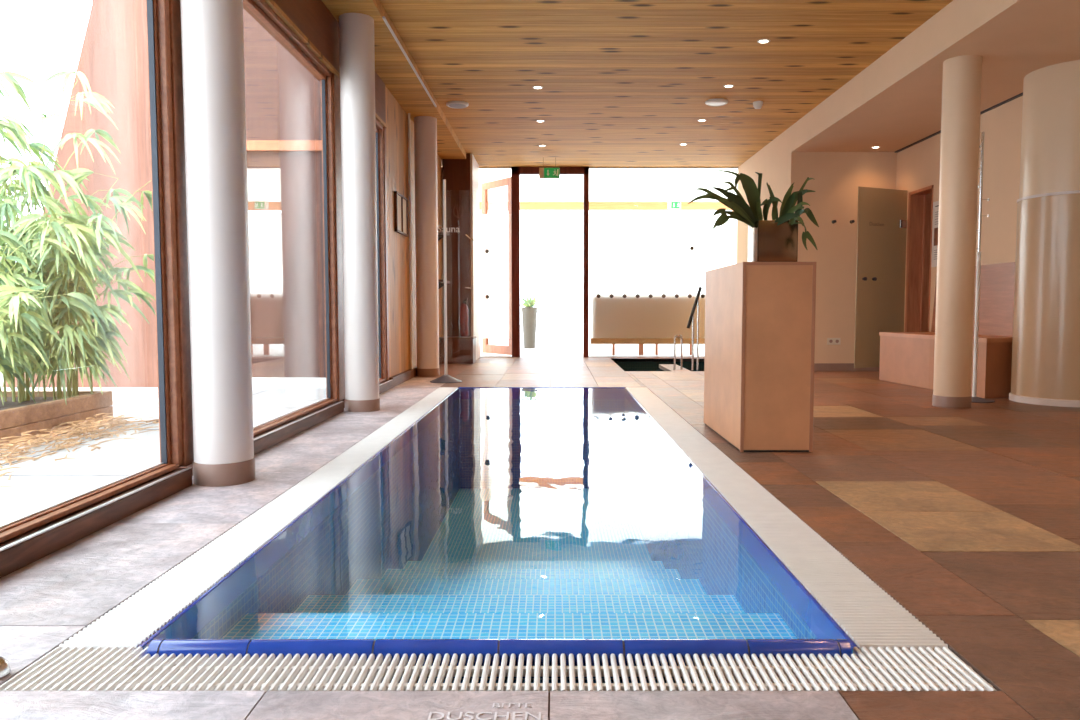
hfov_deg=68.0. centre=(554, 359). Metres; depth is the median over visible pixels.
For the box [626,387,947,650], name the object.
overflow grating
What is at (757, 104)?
smoke detector
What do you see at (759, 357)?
plinth
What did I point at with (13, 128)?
bamboo plant
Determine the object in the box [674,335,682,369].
pool handrail
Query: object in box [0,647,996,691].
overflow grating
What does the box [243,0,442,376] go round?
wall
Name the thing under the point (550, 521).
swimming pool
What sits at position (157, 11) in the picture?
window
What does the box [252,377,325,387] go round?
trim
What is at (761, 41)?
recessed light
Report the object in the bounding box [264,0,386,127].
trim
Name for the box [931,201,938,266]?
poster
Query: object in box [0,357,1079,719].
floor
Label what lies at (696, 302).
pool handrail
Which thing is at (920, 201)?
door
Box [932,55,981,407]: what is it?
round column
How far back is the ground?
4.46 m
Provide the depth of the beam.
6.81 m
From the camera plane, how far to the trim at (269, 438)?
5.07 m
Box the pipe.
[408,113,412,368]
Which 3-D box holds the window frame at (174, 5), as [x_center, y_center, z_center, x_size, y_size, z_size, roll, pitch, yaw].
[-1.732,-0.789,3.677,0.085,2.552,0.200,0,4,0]
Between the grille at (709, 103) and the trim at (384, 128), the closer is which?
the trim at (384, 128)
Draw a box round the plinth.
[704,262,815,451]
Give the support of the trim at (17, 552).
attached to the wall at (396, 117)
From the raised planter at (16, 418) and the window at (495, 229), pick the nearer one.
the raised planter at (16, 418)
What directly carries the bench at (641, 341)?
on the floor at (551, 340)
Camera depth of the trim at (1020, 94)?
8.07 m
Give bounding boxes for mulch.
[0,412,158,486]
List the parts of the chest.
lid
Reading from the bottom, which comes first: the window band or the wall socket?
the wall socket
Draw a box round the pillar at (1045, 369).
[1009,60,1079,406]
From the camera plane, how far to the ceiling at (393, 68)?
7.62 m
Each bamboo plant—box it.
[0,70,145,402]
[0,165,155,404]
[0,230,109,404]
[0,308,13,344]
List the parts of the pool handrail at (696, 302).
post, post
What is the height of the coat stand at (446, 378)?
2.200 m
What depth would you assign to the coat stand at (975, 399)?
6.91 m
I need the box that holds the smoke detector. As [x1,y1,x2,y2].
[753,101,762,108]
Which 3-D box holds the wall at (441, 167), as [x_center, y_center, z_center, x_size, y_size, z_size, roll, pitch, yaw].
[-1.630,-1.605,13.225,0.540,3.120,0.100,0,4,0]
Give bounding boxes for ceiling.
[322,0,465,158]
[380,0,952,166]
[800,0,1079,151]
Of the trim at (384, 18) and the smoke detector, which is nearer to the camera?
the trim at (384, 18)
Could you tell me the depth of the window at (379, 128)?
7.94 m
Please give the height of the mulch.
0.084 m
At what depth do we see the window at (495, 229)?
13.23 m
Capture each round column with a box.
[180,0,254,486]
[339,13,379,411]
[414,116,439,376]
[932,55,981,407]
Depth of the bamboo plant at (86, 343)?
5.43 m
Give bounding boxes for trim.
[0,467,191,577]
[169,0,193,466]
[179,401,343,475]
[246,140,321,150]
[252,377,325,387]
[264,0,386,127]
[332,73,344,400]
[336,380,392,407]
[383,17,436,106]
[383,127,388,380]
[389,357,441,386]
[479,202,732,210]
[895,92,1022,152]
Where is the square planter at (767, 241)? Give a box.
[748,220,797,261]
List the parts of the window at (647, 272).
frosted pane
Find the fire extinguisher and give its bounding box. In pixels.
[459,299,469,336]
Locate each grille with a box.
[449,104,465,107]
[708,102,724,105]
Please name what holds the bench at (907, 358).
on the floor at (967, 518)
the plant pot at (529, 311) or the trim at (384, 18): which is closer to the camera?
the trim at (384, 18)
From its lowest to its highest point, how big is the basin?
1.144 m
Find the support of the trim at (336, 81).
attached to the wall at (396, 117)
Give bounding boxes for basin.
[612,359,703,370]
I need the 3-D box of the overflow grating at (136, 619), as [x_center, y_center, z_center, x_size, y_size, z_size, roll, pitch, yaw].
[-1.091,0.491,5.055,0.186,0.024,6.307,0,4,0]
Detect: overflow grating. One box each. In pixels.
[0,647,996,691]
[59,387,457,649]
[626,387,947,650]
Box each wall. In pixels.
[2,0,325,386]
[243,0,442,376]
[441,167,443,335]
[737,126,798,262]
[797,152,896,362]
[896,95,1022,331]
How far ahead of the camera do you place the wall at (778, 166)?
11.09 m
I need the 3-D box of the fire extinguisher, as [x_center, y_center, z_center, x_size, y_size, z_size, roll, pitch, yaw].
[-1.357,-0.638,12.029,0.166,0.571,0.140,0,4,0]
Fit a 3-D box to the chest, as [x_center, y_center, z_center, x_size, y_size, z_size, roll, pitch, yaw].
[-1.442,-0.151,11.915,0.505,0.385,0.420,0,4,0]
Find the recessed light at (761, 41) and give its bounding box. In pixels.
[757,39,769,43]
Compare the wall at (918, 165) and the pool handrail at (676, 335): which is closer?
the wall at (918, 165)
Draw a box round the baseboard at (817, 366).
[814,363,878,370]
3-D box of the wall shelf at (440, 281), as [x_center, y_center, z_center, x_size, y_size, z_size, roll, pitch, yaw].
[-1.607,-1.052,11.231,0.175,0.130,0.750,0,4,0]
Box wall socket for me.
[827,338,840,344]
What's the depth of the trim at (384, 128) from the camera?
8.02 m
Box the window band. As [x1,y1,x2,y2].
[479,169,737,201]
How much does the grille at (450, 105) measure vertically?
0.004 m
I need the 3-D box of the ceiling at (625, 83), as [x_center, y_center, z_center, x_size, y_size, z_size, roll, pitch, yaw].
[0.840,-2.615,4.402,4.320,0.020,17.520,0,4,0]
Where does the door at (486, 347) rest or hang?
attached to the door frame at (516, 172)
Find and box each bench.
[590,338,704,354]
[879,262,1014,397]
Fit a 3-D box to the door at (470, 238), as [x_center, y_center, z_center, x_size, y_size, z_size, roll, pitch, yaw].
[-1.312,-1.000,10.101,0.655,2.270,0.051,0,4,0]
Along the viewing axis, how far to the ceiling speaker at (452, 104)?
9.00 m
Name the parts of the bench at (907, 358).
seat, panel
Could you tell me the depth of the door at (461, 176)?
12.05 m
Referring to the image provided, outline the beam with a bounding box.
[791,0,1034,151]
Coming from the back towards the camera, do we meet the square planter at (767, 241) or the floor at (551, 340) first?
the floor at (551, 340)
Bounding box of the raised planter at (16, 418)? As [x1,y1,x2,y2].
[0,391,112,446]
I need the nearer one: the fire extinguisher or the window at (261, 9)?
the window at (261, 9)
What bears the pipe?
attached to the wall at (396, 117)
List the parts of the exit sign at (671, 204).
green panel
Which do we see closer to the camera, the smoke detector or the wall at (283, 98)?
the wall at (283, 98)
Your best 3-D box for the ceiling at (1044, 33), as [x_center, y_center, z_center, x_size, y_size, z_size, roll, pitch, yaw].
[3.770,-2.233,2.964,1.340,0.100,14.600,0,4,0]
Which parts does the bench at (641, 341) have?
leg, leg, leg, panel, leg, leg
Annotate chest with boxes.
[439,336,475,363]
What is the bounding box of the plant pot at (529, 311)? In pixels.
[520,296,537,348]
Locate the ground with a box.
[0,385,326,525]
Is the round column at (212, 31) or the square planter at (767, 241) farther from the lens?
the square planter at (767, 241)
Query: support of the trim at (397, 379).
attached to the wall at (396, 117)
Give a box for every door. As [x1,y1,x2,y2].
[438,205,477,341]
[443,153,479,359]
[481,177,511,354]
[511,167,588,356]
[854,185,933,367]
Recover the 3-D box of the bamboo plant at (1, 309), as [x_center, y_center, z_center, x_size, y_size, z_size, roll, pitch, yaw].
[-3.835,-0.138,4.309,1.227,1.093,1.258,3,4,34]
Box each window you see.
[0,0,182,542]
[243,0,337,435]
[375,119,386,382]
[479,167,511,356]
[589,167,737,356]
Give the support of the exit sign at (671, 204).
hanging from the window band
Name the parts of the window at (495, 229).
frosted pane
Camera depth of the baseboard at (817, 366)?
10.32 m
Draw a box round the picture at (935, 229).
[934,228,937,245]
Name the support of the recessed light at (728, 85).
in the ceiling at (625, 83)
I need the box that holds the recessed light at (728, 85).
[723,84,733,87]
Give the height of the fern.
0.476 m
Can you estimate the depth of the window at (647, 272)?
13.22 m
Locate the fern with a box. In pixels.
[688,170,818,249]
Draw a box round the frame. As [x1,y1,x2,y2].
[394,191,407,236]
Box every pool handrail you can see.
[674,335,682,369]
[687,287,701,369]
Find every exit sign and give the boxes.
[539,157,559,178]
[668,194,680,208]
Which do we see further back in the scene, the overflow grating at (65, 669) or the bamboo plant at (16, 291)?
the bamboo plant at (16, 291)
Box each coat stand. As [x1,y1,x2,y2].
[430,179,461,382]
[971,132,994,402]
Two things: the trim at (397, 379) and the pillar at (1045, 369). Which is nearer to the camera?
the pillar at (1045, 369)
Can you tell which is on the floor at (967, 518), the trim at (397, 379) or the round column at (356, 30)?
the round column at (356, 30)
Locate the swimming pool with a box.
[137,387,858,682]
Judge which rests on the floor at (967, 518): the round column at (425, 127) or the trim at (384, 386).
the round column at (425, 127)
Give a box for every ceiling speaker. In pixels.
[446,101,467,108]
[705,98,727,105]
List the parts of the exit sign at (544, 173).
green panel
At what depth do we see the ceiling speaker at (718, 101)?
8.90 m
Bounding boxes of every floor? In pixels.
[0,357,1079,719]
[480,325,704,356]
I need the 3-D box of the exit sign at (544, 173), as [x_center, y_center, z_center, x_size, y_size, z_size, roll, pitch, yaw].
[-0.085,-2.949,12.265,0.315,0.325,0.085,0,4,0]

